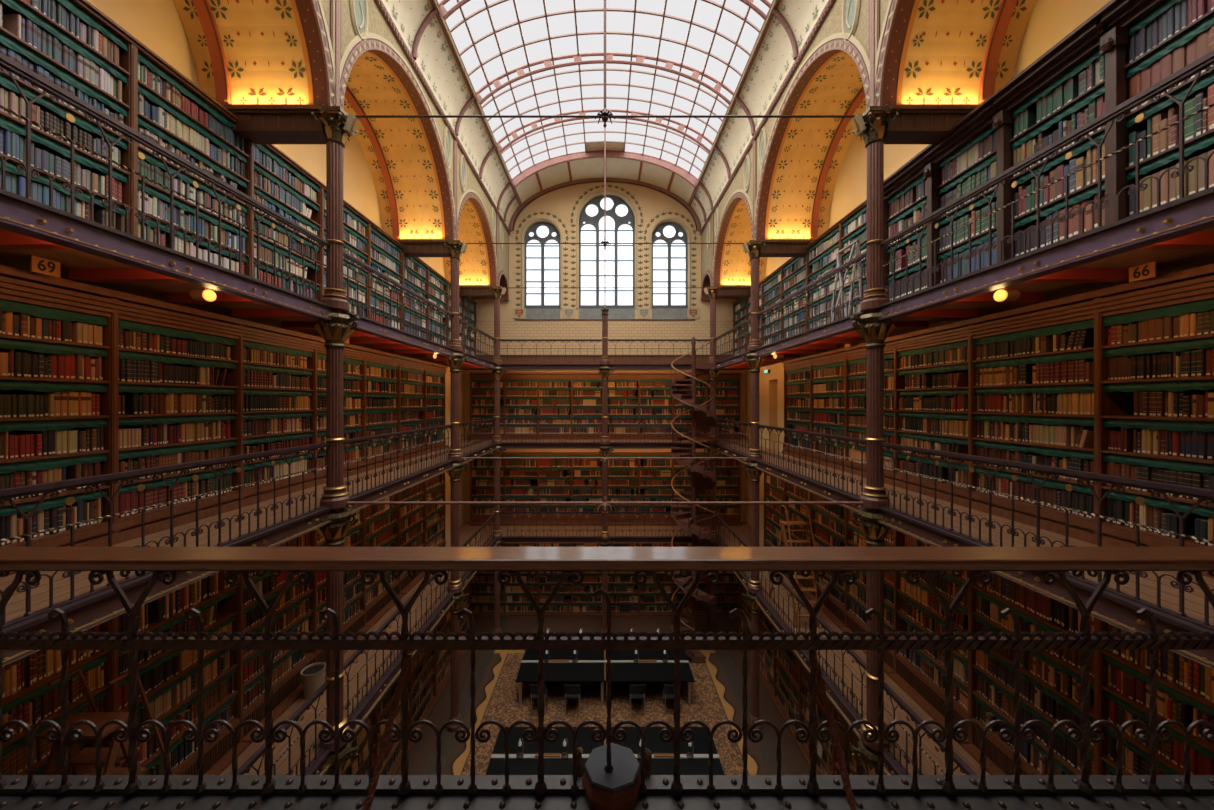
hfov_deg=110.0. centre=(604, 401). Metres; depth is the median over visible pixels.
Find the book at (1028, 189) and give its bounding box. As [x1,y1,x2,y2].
[1026,185,1030,212]
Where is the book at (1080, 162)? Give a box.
[1076,156,1086,189]
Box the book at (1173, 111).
[1168,107,1178,148]
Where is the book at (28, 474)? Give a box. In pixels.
[25,471,31,497]
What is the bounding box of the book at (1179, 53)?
[1172,43,1185,88]
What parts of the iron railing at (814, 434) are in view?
rail, handrail, twisted rail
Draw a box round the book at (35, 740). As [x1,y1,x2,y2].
[33,739,36,763]
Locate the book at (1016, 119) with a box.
[1014,113,1018,136]
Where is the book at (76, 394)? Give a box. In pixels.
[74,392,78,415]
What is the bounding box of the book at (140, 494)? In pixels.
[138,490,143,512]
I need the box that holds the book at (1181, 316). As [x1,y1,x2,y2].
[1180,315,1183,336]
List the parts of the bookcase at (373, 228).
panel, shelf, shelf, shelf, shelf, cornice, panel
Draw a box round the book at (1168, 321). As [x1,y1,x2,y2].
[1164,317,1172,338]
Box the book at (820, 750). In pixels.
[817,742,822,759]
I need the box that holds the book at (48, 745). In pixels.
[46,739,51,755]
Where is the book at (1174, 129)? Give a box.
[1171,114,1178,146]
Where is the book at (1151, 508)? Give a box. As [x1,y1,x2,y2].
[1149,506,1153,532]
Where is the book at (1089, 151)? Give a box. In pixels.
[1087,147,1091,184]
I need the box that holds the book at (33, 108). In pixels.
[31,104,35,126]
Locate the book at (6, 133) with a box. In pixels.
[3,129,10,156]
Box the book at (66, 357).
[64,355,68,378]
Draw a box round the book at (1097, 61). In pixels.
[1095,57,1099,84]
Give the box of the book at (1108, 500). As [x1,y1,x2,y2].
[1106,497,1111,522]
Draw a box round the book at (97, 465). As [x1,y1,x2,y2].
[93,462,100,486]
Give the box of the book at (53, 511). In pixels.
[50,507,56,533]
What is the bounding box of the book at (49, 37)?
[47,33,51,57]
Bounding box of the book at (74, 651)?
[73,650,75,663]
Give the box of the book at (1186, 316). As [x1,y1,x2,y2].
[1184,314,1189,336]
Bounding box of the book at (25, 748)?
[23,743,27,770]
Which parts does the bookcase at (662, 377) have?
panel, shelf, shelf, panel, shelf, cornice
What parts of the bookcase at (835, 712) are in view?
panel, shelf, shelf, shelf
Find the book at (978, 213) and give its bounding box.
[976,210,980,234]
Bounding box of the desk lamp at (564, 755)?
[561,739,567,758]
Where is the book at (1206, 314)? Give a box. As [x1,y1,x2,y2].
[1204,311,1209,334]
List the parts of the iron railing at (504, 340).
twisted rail, handrail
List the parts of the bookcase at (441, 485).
panel, shelf, shelf, shelf, shelf, shelf, panel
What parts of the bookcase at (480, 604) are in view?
panel, shelf, shelf, shelf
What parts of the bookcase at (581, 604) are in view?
panel, shelf, shelf, shelf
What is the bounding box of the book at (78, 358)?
[72,354,81,379]
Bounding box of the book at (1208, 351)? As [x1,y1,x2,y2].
[1206,349,1211,375]
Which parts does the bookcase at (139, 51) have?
panel, cornice, shelf, shelf, shelf, shelf, shelf, panel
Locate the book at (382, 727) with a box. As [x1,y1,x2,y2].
[380,718,384,735]
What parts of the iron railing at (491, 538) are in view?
handrail, rail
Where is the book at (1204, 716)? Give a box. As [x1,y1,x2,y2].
[1202,712,1212,742]
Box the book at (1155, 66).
[1151,58,1159,98]
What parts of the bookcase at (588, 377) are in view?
panel, cornice, panel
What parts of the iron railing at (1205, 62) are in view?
twisted rail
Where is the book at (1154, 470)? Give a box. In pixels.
[1151,467,1165,492]
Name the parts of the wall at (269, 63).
arch moulding, arch moulding, cornice, arch moulding, arch moulding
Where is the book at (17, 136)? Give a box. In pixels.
[16,134,18,158]
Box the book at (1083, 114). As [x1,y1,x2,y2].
[1081,112,1084,137]
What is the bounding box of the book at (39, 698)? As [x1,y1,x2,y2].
[38,696,40,721]
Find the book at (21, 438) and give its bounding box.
[18,435,24,457]
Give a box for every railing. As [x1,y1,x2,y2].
[0,52,329,299]
[0,442,329,629]
[0,547,1213,809]
[237,682,329,774]
[343,251,452,346]
[343,424,452,497]
[344,571,451,721]
[459,318,495,362]
[459,418,495,455]
[459,513,495,580]
[500,339,601,363]
[500,418,601,442]
[500,512,601,536]
[608,339,709,363]
[608,418,708,442]
[608,512,709,536]
[714,318,750,362]
[714,418,750,455]
[714,514,750,580]
[757,251,866,346]
[757,424,866,497]
[758,571,865,719]
[880,50,1213,301]
[880,442,1213,631]
[883,682,976,774]
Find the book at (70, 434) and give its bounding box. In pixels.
[67,431,73,452]
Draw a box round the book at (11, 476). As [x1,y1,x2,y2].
[0,474,13,499]
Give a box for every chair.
[530,684,547,714]
[564,684,580,714]
[629,684,645,714]
[662,684,673,714]
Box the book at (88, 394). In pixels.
[86,392,90,415]
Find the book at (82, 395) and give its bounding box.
[79,392,85,415]
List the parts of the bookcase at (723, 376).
panel, panel, cornice, panel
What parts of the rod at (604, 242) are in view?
rod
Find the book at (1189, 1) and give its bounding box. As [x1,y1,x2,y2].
[1188,0,1191,24]
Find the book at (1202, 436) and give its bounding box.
[1198,431,1206,458]
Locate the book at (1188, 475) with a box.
[1185,472,1199,499]
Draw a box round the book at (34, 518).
[30,511,36,538]
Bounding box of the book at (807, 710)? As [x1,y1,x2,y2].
[806,707,809,721]
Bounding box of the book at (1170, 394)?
[1168,391,1172,416]
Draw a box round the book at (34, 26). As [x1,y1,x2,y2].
[32,22,36,47]
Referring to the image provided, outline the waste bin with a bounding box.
[300,662,325,699]
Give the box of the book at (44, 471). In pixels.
[43,469,46,493]
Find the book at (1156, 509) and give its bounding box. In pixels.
[1154,506,1171,533]
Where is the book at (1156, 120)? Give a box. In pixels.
[1152,113,1167,155]
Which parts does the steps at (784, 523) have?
leg, handrail, leg, handrail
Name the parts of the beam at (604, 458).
rod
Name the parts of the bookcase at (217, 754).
panel, shelf, shelf, shelf, shelf, shelf, shelf, panel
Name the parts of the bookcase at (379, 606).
panel, shelf, shelf, shelf, shelf, shelf, panel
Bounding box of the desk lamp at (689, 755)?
[686,742,693,758]
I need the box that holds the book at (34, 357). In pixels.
[31,354,37,377]
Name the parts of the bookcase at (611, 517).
shelf, shelf, shelf, cornice, panel, panel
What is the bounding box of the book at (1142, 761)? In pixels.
[1140,756,1144,774]
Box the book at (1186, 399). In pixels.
[1183,396,1190,417]
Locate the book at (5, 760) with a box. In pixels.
[2,753,9,774]
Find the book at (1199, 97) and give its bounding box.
[1196,92,1207,135]
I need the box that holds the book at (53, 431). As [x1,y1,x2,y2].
[52,430,54,454]
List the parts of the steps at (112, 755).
leg, handrail, leg, handrail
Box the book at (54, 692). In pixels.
[52,687,56,713]
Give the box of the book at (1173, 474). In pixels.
[1170,470,1176,496]
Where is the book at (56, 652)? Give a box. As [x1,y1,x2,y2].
[54,650,59,672]
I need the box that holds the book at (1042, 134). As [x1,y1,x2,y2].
[1038,131,1053,162]
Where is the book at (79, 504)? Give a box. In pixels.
[72,501,82,527]
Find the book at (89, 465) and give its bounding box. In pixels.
[87,463,92,486]
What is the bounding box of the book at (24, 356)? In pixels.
[21,353,27,376]
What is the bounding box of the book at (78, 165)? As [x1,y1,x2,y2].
[61,158,80,184]
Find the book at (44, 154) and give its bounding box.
[41,150,47,171]
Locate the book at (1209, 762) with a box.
[1206,757,1213,774]
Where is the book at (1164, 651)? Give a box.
[1163,650,1166,678]
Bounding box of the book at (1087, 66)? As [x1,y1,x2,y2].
[1087,66,1088,89]
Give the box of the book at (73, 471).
[66,464,80,489]
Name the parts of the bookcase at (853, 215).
panel, cornice, shelf, shelf, shelf, shelf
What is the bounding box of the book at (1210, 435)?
[1207,431,1213,459]
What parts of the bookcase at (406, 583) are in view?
panel, shelf, shelf, shelf, shelf, panel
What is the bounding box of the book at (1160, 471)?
[1158,469,1168,494]
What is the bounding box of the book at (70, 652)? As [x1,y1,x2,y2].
[68,650,73,665]
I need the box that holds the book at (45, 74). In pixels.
[43,70,48,94]
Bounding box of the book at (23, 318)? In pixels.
[13,312,27,336]
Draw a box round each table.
[485,726,724,774]
[515,650,694,704]
[530,633,671,652]
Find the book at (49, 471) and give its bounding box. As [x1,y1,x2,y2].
[47,468,52,494]
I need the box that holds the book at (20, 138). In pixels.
[19,136,22,161]
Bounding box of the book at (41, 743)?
[37,739,45,761]
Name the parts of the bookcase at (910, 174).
post, panel, shelf, shelf, shelf, cornice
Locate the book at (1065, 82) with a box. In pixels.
[1064,80,1066,104]
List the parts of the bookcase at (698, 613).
panel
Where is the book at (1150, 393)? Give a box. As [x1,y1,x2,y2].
[1149,391,1152,416]
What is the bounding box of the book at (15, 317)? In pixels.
[13,315,18,335]
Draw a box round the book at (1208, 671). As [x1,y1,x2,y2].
[1205,666,1211,701]
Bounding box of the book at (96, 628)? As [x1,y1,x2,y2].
[93,625,98,653]
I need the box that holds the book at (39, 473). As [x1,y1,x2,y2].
[36,470,42,496]
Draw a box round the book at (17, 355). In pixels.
[14,352,20,376]
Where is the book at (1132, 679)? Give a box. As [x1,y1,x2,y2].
[1129,675,1136,700]
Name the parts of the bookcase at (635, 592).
shelf, shelf, shelf, panel, panel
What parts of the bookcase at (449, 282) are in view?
panel, panel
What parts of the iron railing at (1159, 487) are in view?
handrail, twisted rail, rail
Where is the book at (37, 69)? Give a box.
[34,65,42,90]
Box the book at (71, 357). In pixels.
[69,354,73,378]
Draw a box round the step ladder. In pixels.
[831,239,860,321]
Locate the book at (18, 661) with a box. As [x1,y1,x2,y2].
[17,659,20,691]
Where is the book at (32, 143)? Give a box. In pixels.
[31,141,33,165]
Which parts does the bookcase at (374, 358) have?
panel, shelf, shelf, shelf, shelf, shelf, shelf, cornice, panel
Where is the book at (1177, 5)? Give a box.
[1175,1,1180,32]
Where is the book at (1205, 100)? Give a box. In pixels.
[1203,97,1207,132]
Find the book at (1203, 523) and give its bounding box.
[1200,520,1207,545]
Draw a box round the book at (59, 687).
[57,685,60,710]
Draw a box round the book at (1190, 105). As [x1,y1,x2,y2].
[1184,97,1195,141]
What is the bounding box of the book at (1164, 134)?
[1161,118,1167,151]
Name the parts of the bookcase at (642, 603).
panel, shelf, shelf, shelf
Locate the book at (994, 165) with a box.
[991,161,996,188]
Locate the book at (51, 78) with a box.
[49,74,53,95]
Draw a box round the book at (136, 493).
[135,491,137,513]
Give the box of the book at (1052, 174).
[1050,170,1054,201]
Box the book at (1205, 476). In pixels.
[1203,474,1213,501]
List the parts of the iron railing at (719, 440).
rail, handrail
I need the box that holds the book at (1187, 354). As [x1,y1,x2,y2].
[1184,351,1190,376]
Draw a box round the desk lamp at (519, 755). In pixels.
[516,739,523,758]
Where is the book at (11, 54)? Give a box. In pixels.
[6,49,14,75]
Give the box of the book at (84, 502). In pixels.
[83,500,85,526]
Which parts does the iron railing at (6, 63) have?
twisted rail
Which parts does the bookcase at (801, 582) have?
panel, shelf, shelf, shelf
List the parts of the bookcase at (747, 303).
panel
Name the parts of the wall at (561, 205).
heraldic panel, heraldic panel, heraldic panel, heraldic panel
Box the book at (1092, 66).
[1089,59,1094,88]
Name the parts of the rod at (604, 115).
rod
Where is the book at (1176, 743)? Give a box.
[1174,739,1179,766]
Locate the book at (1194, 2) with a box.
[1192,0,1197,21]
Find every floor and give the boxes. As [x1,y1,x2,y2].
[0,187,1213,369]
[0,439,1213,809]
[220,522,989,774]
[396,616,809,774]
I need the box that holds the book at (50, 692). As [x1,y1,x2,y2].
[48,690,51,715]
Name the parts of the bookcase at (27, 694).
shelf, shelf, shelf, shelf, panel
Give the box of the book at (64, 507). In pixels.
[63,505,65,530]
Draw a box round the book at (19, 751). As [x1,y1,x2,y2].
[16,745,22,774]
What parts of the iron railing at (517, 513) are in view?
twisted rail, handrail, rail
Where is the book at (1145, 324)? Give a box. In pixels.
[1142,320,1148,341]
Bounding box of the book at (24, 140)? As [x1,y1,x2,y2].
[23,138,25,162]
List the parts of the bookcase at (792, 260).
panel, cornice, shelf, shelf, shelf, shelf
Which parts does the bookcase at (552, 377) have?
panel, shelf, shelf, shelf, cornice, panel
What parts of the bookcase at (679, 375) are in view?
panel, cornice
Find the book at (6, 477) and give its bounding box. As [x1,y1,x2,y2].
[0,475,8,501]
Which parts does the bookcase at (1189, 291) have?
panel, cornice, shelf, shelf, shelf, shelf, shelf, shelf, panel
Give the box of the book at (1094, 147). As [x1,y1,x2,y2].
[1092,144,1096,182]
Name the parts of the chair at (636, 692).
seat, backrest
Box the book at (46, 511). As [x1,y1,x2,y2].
[44,508,49,535]
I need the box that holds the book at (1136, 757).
[1133,751,1139,774]
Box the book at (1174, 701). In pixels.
[1172,697,1180,720]
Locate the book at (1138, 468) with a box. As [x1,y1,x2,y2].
[1136,466,1146,490]
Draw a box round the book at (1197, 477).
[1193,473,1213,500]
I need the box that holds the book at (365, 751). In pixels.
[362,742,368,761]
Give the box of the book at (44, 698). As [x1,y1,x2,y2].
[41,692,47,719]
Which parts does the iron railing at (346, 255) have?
twisted rail, handrail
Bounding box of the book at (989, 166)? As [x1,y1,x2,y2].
[988,164,990,190]
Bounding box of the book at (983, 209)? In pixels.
[981,207,984,232]
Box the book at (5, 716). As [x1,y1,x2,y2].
[2,712,7,742]
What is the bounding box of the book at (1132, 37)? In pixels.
[1129,32,1134,62]
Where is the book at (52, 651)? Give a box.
[51,650,53,674]
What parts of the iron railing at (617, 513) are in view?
rail, twisted rail, handrail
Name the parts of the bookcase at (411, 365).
panel, shelf, shelf, cornice, panel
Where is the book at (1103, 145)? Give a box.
[1102,140,1104,177]
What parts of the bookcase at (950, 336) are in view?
panel, cornice, shelf, shelf, shelf, shelf, shelf, shelf, panel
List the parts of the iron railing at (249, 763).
twisted rail, rail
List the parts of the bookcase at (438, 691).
panel, shelf, shelf, shelf, shelf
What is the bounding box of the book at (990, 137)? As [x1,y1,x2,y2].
[987,130,995,154]
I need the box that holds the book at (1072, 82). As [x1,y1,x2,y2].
[1067,70,1083,102]
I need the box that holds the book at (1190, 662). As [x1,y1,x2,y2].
[1188,658,1192,691]
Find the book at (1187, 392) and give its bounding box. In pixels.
[1179,389,1204,416]
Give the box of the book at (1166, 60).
[1160,50,1171,95]
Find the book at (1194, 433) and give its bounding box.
[1192,431,1197,458]
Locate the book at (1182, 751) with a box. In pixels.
[1180,742,1184,769]
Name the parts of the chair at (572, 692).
backrest, seat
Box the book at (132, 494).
[130,492,134,515]
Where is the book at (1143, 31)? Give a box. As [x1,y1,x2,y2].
[1140,25,1146,55]
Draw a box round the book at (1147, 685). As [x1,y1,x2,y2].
[1146,683,1149,707]
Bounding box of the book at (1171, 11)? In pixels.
[1168,4,1174,37]
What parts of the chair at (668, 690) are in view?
seat, backrest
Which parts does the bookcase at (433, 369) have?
panel, cornice, panel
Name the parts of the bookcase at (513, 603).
panel, shelf, shelf, shelf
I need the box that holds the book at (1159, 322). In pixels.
[1156,318,1163,339]
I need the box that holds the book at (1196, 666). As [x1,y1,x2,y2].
[1193,661,1199,694]
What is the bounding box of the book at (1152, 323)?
[1149,319,1155,340]
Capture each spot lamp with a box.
[189,287,216,301]
[426,354,436,358]
[773,354,783,358]
[993,287,1020,301]
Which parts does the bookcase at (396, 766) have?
panel, shelf, shelf, shelf, shelf, shelf, panel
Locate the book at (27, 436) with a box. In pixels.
[8,434,29,456]
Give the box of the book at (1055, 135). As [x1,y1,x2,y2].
[1052,129,1058,152]
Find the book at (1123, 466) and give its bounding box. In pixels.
[1121,463,1125,488]
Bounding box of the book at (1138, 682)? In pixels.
[1136,678,1141,703]
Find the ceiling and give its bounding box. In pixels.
[382,0,827,230]
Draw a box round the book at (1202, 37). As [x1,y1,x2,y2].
[1197,28,1208,73]
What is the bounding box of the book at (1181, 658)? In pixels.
[1179,654,1183,687]
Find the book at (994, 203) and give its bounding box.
[992,202,995,227]
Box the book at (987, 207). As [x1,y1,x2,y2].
[985,205,988,230]
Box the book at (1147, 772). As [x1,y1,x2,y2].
[1145,760,1149,774]
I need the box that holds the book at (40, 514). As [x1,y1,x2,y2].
[37,510,43,536]
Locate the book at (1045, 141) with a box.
[1042,136,1048,160]
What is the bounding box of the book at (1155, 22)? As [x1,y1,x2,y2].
[1152,15,1158,47]
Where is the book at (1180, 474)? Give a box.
[1177,471,1194,498]
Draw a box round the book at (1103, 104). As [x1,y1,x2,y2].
[1102,102,1104,127]
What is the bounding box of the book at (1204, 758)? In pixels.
[1203,756,1205,774]
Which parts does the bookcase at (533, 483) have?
panel, shelf, shelf, shelf, shelf, cornice, panel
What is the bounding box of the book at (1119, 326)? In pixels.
[1117,321,1141,343]
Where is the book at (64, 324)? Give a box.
[61,321,68,341]
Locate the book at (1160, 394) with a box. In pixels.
[1157,391,1164,416]
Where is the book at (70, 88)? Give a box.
[68,84,73,107]
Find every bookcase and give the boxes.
[0,0,136,233]
[0,265,120,577]
[1,620,109,774]
[110,291,245,542]
[110,577,249,774]
[130,40,248,275]
[238,320,319,505]
[238,530,314,743]
[249,141,323,300]
[314,337,366,484]
[314,509,370,671]
[321,185,370,316]
[345,706,375,774]
[363,348,402,470]
[363,493,404,627]
[368,221,403,329]
[376,663,413,774]
[399,356,427,460]
[399,481,425,594]
[402,249,429,338]
[410,628,438,734]
[425,362,447,452]
[425,473,445,546]
[428,267,448,340]
[435,608,450,696]
[447,281,462,351]
[459,582,469,661]
[463,297,477,351]
[470,372,503,439]
[470,452,505,525]
[470,573,503,615]
[504,372,537,439]
[504,452,538,525]
[504,545,536,615]
[537,372,571,439]
[537,452,571,525]
[537,543,571,615]
[571,372,601,439]
[571,452,601,525]
[571,543,601,615]
[608,372,638,439]
[608,452,638,525]
[608,543,638,615]
[639,372,672,439]
[639,452,672,525]
[639,543,672,615]
[672,372,706,439]
[672,452,706,525]
[672,543,706,615]
[705,452,740,525]
[706,372,740,439]
[706,571,738,615]
[732,297,745,356]
[739,580,750,661]
[746,281,760,351]
[759,608,773,696]
[761,267,780,345]
[764,472,783,546]
[771,627,798,741]
[780,257,805,339]
[782,356,809,460]
[784,481,809,595]
[796,660,831,774]
[806,222,838,330]
[806,492,844,627]
[807,348,844,470]
[832,704,865,774]
[838,199,866,318]
[840,508,894,674]
[843,337,893,484]
[884,154,931,300]
[888,530,968,744]
[890,320,968,505]
[917,100,1003,286]
[962,572,1093,774]
[964,291,1094,542]
[985,13,1113,262]
[1089,264,1213,578]
[1093,0,1213,224]
[1094,617,1213,774]
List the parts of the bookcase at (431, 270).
panel, shelf, shelf, cornice, panel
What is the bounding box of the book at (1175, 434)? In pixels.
[1172,431,1179,456]
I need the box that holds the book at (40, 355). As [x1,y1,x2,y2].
[18,349,43,377]
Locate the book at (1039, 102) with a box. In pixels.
[1037,97,1041,122]
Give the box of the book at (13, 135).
[11,131,15,157]
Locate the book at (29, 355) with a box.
[28,354,30,376]
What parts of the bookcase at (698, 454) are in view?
panel, cornice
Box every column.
[311,106,359,774]
[444,240,467,732]
[490,286,505,636]
[572,730,651,809]
[598,306,613,632]
[704,286,719,636]
[742,240,765,730]
[850,106,898,774]
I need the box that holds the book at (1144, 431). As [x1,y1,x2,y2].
[1142,429,1146,453]
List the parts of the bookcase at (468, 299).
panel, cornice, panel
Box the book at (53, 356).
[44,353,56,377]
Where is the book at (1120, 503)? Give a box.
[1117,499,1124,525]
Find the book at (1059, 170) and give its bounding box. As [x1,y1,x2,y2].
[1056,164,1068,198]
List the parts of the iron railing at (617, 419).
handrail, rail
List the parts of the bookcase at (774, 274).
panel, cornice, shelf, shelf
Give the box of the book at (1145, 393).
[1143,391,1151,415]
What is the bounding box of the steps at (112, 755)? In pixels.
[35,668,174,774]
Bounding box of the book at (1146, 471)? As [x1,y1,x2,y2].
[1142,467,1150,492]
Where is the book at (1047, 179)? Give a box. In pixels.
[1044,176,1049,204]
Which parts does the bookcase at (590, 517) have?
panel, cornice, shelf, shelf, panel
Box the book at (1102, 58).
[1100,54,1104,81]
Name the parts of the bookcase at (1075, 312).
panel, cornice, shelf, shelf, shelf, shelf, shelf, shelf, panel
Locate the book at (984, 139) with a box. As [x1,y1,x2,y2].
[983,136,986,156]
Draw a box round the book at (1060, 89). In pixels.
[1057,81,1063,109]
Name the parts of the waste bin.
lid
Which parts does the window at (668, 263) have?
glass pane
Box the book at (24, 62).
[21,58,27,82]
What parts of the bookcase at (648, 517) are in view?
panel, cornice, shelf, panel, shelf, shelf, shelf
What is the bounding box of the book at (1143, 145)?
[1136,130,1146,160]
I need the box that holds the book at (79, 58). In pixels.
[76,53,82,76]
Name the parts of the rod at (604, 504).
rod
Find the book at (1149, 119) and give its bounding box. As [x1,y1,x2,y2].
[1147,114,1156,157]
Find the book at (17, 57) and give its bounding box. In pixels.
[15,53,20,77]
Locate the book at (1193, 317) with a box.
[1190,313,1196,335]
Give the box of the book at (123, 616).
[121,613,125,636]
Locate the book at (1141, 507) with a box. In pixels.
[1139,505,1143,530]
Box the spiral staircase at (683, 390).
[671,337,716,662]
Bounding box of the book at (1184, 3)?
[1181,0,1187,29]
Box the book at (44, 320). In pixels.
[30,315,47,338]
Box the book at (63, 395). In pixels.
[60,392,66,415]
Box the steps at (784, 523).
[770,505,822,627]
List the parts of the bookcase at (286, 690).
panel, shelf, shelf, shelf, shelf, shelf, shelf, panel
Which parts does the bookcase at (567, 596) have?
panel, shelf, shelf, shelf, shelf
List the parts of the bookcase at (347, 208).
panel, shelf, shelf, shelf, shelf, cornice, panel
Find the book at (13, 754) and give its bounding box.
[10,749,15,774]
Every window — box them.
[521,217,562,308]
[576,190,636,308]
[649,217,690,308]
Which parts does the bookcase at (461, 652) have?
shelf, panel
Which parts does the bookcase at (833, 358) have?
panel, cornice, shelf, shelf, shelf, shelf, shelf, shelf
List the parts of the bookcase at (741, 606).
panel, shelf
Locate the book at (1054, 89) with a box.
[1053,87,1056,111]
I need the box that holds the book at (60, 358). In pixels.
[57,354,63,378]
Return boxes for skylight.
[430,0,779,205]
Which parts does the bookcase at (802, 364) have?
panel, cornice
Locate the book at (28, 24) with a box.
[24,18,31,44]
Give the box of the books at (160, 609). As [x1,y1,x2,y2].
[0,0,1213,774]
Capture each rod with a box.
[347,496,862,516]
[354,106,855,127]
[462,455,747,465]
[466,238,743,248]
[504,287,705,287]
[604,0,605,105]
[604,128,605,237]
[604,249,605,305]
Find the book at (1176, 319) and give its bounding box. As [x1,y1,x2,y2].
[1173,316,1179,337]
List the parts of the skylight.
edge rail, edge rail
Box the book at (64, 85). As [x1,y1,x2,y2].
[61,81,67,104]
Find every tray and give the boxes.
[535,753,560,756]
[550,660,568,661]
[639,660,656,661]
[654,753,673,756]
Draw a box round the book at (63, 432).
[55,430,66,453]
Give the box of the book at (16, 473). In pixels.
[3,471,19,499]
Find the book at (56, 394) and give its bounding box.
[48,392,59,416]
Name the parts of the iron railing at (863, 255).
handrail, twisted rail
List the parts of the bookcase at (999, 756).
panel, shelf, shelf, shelf, shelf, shelf, shelf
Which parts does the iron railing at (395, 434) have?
twisted rail, handrail, rail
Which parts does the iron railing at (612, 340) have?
twisted rail, handrail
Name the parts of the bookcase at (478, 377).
panel, cornice, panel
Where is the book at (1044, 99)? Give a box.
[1042,94,1046,118]
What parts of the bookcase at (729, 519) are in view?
panel, panel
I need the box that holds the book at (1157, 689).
[1156,689,1159,713]
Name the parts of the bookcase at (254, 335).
panel, shelf, shelf, shelf, shelf, shelf, shelf, cornice, panel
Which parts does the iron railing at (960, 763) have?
rail, twisted rail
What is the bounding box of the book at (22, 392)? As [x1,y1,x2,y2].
[20,390,47,416]
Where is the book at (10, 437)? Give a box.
[8,435,13,458]
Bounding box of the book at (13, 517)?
[10,513,16,543]
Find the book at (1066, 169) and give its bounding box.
[1064,165,1068,195]
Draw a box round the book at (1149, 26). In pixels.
[1147,21,1151,50]
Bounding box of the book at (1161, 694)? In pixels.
[1158,690,1165,717]
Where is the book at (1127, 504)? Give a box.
[1125,501,1134,526]
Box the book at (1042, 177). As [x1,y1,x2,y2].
[1040,175,1049,205]
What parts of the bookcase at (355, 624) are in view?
panel, shelf, shelf, shelf, shelf, shelf, panel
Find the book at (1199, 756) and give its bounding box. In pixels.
[1197,751,1202,774]
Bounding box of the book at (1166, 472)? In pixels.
[1164,470,1169,495]
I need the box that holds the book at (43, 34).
[41,30,46,54]
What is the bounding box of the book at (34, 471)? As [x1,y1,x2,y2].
[32,470,35,495]
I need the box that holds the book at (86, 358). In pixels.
[84,355,89,379]
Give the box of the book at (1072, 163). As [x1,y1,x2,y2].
[1069,157,1079,192]
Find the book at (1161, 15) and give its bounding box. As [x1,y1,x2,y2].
[1159,13,1162,43]
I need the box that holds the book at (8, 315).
[0,310,12,334]
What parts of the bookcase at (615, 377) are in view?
shelf, shelf, shelf, cornice, panel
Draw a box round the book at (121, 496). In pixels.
[119,493,124,517]
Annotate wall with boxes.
[87,0,509,525]
[445,367,450,546]
[464,182,745,521]
[700,0,1110,525]
[759,363,783,546]
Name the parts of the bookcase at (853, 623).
panel, shelf, shelf, shelf, shelf, shelf, shelf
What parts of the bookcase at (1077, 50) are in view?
post, panel, cornice, shelf, shelf, shelf, shelf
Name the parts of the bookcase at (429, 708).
panel, shelf, shelf, shelf, shelf, shelf, panel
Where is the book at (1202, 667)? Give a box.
[1200,664,1204,697]
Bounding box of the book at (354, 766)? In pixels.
[351,758,357,774]
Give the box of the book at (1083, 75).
[1079,69,1086,94]
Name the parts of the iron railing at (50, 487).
twisted rail, rail, handrail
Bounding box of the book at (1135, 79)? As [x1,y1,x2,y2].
[1130,70,1139,111]
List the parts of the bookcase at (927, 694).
panel, shelf, shelf, shelf, shelf, shelf, shelf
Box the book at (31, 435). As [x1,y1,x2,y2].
[30,434,33,456]
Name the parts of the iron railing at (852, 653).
handrail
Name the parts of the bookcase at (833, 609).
panel, shelf, shelf, shelf, shelf, shelf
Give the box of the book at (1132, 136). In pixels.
[1129,131,1141,165]
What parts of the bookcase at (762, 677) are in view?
shelf, shelf, shelf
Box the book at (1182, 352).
[1181,351,1183,376]
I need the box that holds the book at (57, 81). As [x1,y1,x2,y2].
[54,77,60,100]
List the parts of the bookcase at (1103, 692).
panel, shelf, shelf, shelf, shelf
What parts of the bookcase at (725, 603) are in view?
panel, shelf, shelf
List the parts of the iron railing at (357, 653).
handrail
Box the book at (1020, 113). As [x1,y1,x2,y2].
[1019,111,1022,133]
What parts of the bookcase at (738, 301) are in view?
panel, cornice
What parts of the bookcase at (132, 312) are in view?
panel, panel, shelf, shelf, shelf, shelf, shelf, shelf, cornice, panel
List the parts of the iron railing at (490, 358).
handrail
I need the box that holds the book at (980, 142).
[979,139,982,159]
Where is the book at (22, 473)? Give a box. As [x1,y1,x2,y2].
[20,471,24,497]
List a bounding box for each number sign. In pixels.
[31,255,59,277]
[1129,261,1155,282]
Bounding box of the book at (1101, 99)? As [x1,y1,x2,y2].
[1097,95,1104,129]
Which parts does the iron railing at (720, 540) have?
handrail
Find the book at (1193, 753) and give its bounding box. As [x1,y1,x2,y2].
[1190,747,1196,774]
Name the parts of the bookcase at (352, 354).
panel, shelf, shelf, shelf, shelf, shelf, cornice, panel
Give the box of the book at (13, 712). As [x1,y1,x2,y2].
[8,707,16,734]
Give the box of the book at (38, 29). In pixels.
[37,26,40,50]
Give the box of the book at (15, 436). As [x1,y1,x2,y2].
[14,435,17,457]
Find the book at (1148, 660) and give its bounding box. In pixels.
[1147,650,1149,670]
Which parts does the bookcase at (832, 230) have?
panel, shelf, cornice, shelf, shelf, shelf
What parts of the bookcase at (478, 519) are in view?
panel, panel, shelf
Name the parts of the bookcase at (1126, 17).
post, cornice, panel, shelf, shelf, shelf, shelf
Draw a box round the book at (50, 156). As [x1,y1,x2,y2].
[48,153,53,173]
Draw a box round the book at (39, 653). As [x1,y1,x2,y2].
[37,650,42,681]
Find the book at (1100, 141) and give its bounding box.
[1097,141,1100,180]
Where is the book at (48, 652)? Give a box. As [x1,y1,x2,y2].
[46,650,50,677]
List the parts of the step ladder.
leg, leg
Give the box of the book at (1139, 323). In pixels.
[1138,322,1141,341]

